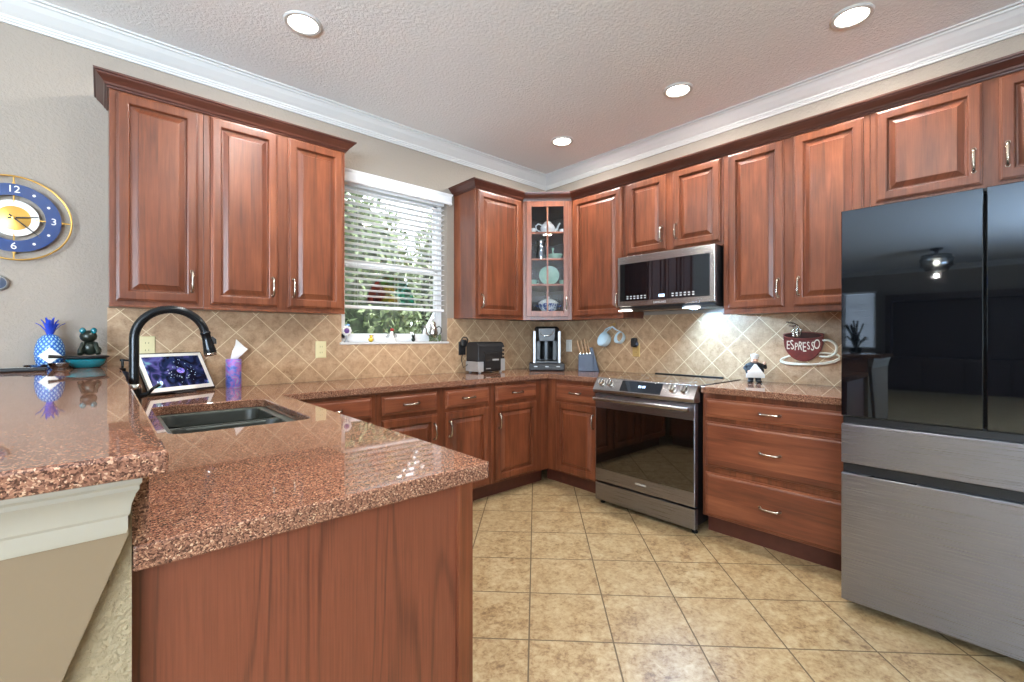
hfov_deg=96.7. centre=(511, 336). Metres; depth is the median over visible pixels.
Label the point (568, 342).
light switch
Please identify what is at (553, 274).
plate
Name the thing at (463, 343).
plug adapter
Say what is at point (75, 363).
dish
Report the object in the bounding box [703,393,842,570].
base cabinet
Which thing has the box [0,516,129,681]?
wall
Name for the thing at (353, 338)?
window
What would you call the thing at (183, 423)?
sink
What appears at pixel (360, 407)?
base cabinet
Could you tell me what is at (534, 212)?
upper cabinet
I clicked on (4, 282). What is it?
wall sensor
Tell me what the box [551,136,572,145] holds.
recessed light
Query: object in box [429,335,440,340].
leaf sprig
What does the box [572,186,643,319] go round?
upper cabinet
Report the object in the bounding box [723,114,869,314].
upper cabinet
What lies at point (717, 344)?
wall tile
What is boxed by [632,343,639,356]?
wall outlet
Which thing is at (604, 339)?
measuring cup
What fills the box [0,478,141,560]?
trim
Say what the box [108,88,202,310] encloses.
upper cabinet
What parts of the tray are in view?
handle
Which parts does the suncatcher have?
glass, glass, glass, glass, glass, glass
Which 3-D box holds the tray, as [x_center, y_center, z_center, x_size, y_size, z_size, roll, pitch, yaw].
[-2.133,0.096,2.247,0.219,0.024,0.172,0,0,-42]
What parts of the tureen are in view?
lid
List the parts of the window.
sash, sash, sill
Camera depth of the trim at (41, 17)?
2.78 m
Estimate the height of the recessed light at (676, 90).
0.015 m
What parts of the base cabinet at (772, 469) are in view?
handle, handle, handle, drawer, drawer, drawer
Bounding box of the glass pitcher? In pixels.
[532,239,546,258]
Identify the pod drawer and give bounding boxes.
[529,362,564,370]
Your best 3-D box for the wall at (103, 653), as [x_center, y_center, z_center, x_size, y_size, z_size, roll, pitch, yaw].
[-1.448,0.704,1.460,0.262,1.033,2.379,0,0,-42]
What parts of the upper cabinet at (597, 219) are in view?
door, light rail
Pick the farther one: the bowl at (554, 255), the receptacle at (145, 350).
the bowl at (554, 255)
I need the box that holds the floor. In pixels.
[473,469,1023,681]
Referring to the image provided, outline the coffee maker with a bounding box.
[533,327,560,362]
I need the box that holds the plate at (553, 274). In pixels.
[539,266,558,283]
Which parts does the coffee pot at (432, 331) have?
pot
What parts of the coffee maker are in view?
tank, plate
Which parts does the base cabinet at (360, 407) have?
drawer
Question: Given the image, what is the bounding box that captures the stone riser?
[132,477,148,544]
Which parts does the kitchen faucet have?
lever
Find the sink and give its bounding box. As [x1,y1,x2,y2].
[156,407,295,433]
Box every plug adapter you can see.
[460,337,467,346]
[631,338,638,346]
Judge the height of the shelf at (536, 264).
0.012 m
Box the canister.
[226,339,247,387]
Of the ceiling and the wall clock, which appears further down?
the wall clock
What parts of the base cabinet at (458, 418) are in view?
drawer, door, handle, handle, handle, drawer, door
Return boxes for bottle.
[122,371,128,382]
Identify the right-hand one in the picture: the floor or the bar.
the floor
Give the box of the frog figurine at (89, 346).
[77,328,101,354]
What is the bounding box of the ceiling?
[42,0,1020,173]
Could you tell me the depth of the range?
3.01 m
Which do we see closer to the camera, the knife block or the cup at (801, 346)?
the cup at (801, 346)
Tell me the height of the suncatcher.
0.228 m
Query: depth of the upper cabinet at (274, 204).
2.66 m
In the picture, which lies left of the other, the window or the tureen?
the window
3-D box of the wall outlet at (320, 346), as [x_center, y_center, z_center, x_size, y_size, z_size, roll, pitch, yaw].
[-1.325,0.089,3.157,0.072,0.116,0.008,0,0,-42]
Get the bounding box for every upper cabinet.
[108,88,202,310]
[195,114,344,314]
[454,188,522,319]
[506,201,583,321]
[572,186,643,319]
[623,157,723,256]
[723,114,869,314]
[870,70,1023,206]
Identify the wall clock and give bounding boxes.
[0,174,72,260]
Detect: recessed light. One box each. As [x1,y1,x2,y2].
[283,10,321,35]
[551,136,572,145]
[663,82,692,97]
[830,3,874,28]
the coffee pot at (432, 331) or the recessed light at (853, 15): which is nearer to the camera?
the recessed light at (853, 15)
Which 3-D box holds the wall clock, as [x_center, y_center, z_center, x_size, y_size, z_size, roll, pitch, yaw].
[-2.391,-0.570,2.185,0.408,0.408,0.040,0,0,-42]
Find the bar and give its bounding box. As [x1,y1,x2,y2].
[0,365,168,500]
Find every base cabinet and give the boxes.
[132,417,472,681]
[300,394,375,424]
[376,383,490,500]
[485,378,547,496]
[547,378,596,492]
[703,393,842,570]
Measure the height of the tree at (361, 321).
3.605 m
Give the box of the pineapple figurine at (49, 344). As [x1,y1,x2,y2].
[34,317,65,368]
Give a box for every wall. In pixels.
[0,22,545,387]
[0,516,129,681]
[62,505,131,681]
[546,33,1023,386]
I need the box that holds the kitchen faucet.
[129,305,216,405]
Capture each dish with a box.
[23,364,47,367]
[47,363,70,369]
[65,358,106,367]
[548,248,562,257]
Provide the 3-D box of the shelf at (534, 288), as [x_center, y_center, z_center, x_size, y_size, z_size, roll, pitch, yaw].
[0.325,-0.458,4.244,0.571,0.012,0.571,0,0,-42]
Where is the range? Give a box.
[592,373,740,532]
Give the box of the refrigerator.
[841,181,1023,661]
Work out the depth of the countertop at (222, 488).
1.09 m
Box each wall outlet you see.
[139,336,154,353]
[315,341,325,357]
[459,342,465,354]
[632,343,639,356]
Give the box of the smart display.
[139,352,214,395]
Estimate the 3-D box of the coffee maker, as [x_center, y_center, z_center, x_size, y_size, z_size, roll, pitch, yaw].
[0.320,0.073,4.215,0.248,0.332,0.265,0,0,3]
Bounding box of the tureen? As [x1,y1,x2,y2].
[536,296,560,310]
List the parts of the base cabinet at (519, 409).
drawer, door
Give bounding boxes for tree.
[345,192,421,333]
[403,211,432,333]
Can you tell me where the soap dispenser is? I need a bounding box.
[120,359,128,382]
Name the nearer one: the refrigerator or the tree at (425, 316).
the refrigerator
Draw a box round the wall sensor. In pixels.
[0,276,9,290]
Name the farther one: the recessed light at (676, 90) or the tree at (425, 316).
the tree at (425, 316)
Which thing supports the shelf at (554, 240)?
attached to the upper cabinet at (534, 212)
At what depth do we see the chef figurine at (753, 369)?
3.03 m
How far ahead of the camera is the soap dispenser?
2.40 m
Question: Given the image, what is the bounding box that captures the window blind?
[345,168,452,311]
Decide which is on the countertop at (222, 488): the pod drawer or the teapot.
the pod drawer
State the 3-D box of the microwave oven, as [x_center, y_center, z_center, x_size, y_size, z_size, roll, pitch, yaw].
[1.220,-0.406,3.401,0.396,0.416,0.768,0,0,-42]
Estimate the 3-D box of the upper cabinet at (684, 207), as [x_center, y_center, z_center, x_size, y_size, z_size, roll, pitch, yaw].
[1.242,-0.921,3.418,0.359,0.618,0.786,0,0,-42]
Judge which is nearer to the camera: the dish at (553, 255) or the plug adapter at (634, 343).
the plug adapter at (634, 343)
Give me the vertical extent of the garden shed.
1.770 m
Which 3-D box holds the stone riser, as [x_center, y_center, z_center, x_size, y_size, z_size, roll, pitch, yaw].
[-1.341,0.246,1.552,0.020,0.119,2.364,0,0,-42]
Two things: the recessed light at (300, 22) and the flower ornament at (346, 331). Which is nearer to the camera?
the recessed light at (300, 22)
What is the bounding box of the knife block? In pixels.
[578,347,598,370]
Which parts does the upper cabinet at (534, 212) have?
frame, door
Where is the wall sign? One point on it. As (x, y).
(801, 346)
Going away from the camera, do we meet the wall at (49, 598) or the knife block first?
the wall at (49, 598)
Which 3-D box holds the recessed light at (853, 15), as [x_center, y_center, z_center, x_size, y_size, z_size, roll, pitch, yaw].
[1.706,-1.609,2.284,0.184,0.015,0.184,0,0,-42]
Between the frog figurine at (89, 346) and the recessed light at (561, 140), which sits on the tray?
the frog figurine at (89, 346)
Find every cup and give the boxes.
[597,327,611,346]
[611,326,625,343]
[783,332,837,360]
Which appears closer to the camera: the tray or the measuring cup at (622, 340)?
the tray
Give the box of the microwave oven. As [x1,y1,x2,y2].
[618,243,723,311]
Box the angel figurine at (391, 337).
[386,328,395,341]
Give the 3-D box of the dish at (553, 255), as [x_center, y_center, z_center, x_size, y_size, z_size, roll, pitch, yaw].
[0.388,-0.746,4.114,0.140,0.112,0.139,0,0,-42]
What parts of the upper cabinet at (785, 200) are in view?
door, handle, light rail, handle, door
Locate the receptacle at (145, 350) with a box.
[143,348,150,352]
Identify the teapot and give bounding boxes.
[535,221,560,231]
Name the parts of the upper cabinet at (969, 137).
door, handle, handle, door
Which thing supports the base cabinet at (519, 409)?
on the floor
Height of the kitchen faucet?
0.428 m
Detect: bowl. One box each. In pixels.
[538,303,558,310]
[548,253,562,257]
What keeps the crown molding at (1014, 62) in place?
on the upper cabinet at (488, 226)
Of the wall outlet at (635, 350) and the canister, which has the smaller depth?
the canister
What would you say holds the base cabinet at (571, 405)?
on the floor
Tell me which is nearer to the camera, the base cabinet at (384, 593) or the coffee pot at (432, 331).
the base cabinet at (384, 593)
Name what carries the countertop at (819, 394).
on the base cabinet at (772, 469)
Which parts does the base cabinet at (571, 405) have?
drawer, door, handle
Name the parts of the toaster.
panel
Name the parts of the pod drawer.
drawer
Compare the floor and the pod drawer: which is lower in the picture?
the floor
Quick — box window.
[340,186,448,344]
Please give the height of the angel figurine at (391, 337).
0.108 m
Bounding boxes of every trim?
[0,0,1023,190]
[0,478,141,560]
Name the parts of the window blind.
head rail, rail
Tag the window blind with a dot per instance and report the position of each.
(355, 179)
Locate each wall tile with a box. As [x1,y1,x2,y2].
[107,307,545,391]
[546,312,840,385]
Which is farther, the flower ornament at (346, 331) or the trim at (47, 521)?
the flower ornament at (346, 331)
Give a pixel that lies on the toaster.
(481, 356)
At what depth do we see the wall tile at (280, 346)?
3.05 m
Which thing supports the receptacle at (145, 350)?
attached to the wall outlet at (146, 343)
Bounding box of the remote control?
[0,367,46,372]
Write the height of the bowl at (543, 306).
0.078 m
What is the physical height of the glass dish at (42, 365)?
0.025 m
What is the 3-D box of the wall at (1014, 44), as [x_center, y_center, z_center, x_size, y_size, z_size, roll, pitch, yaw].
[2.578,-0.195,2.315,0.150,2.830,6.500,0,0,-42]
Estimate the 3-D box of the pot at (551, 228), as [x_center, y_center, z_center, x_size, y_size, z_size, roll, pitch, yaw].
[0.324,-0.976,4.132,0.136,0.100,0.135,0,0,-42]
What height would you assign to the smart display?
0.218 m
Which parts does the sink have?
bowl, bowl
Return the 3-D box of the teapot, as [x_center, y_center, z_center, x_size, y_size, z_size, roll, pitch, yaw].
[0.326,-0.997,4.132,0.168,0.142,0.168,0,0,-42]
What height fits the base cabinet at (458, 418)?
0.874 m
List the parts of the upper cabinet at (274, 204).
door, handle, light rail, handle, door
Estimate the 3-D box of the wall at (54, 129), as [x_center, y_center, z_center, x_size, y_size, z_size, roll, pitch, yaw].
[-4.347,-0.195,0.553,12.800,2.830,0.150,0,0,-42]
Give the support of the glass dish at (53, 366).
on the bar
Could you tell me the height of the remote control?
0.018 m
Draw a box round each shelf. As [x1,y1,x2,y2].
[532,234,562,246]
[532,260,562,269]
[532,286,562,291]
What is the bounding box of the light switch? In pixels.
[566,340,571,351]
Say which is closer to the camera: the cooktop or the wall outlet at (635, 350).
the cooktop
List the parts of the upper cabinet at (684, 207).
door, handle, door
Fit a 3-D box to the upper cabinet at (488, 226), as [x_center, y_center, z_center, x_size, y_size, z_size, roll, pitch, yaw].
[-0.183,-0.689,3.959,0.529,1.082,0.359,0,0,-42]
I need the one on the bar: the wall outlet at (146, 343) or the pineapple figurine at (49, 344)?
the pineapple figurine at (49, 344)
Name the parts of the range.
knob, knob, oven handle, display glass, control panel, storage drawer, oven door, knob, knob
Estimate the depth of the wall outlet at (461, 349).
3.96 m
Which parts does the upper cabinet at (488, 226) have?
light rail, door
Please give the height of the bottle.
0.124 m
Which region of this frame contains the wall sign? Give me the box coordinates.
[780,322,839,365]
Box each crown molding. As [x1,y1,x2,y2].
[93,65,356,152]
[448,50,1023,200]
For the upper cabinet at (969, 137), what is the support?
attached to the wall at (1014, 44)
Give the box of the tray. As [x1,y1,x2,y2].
[48,355,108,358]
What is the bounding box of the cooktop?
[605,373,740,386]
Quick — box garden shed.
[423,314,432,333]
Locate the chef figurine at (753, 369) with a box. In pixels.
[743,354,766,382]
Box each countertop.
[132,368,638,570]
[701,380,840,405]
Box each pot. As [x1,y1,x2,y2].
[424,318,441,341]
[540,223,554,231]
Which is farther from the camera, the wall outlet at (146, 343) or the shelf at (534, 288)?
the shelf at (534, 288)
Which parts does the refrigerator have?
door, freezer drawer, flex drawer, door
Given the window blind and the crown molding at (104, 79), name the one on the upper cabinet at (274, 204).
the crown molding at (104, 79)
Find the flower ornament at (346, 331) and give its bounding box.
[341,326,351,341]
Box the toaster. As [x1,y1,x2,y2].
[461,342,504,372]
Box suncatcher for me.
[366,277,414,305]

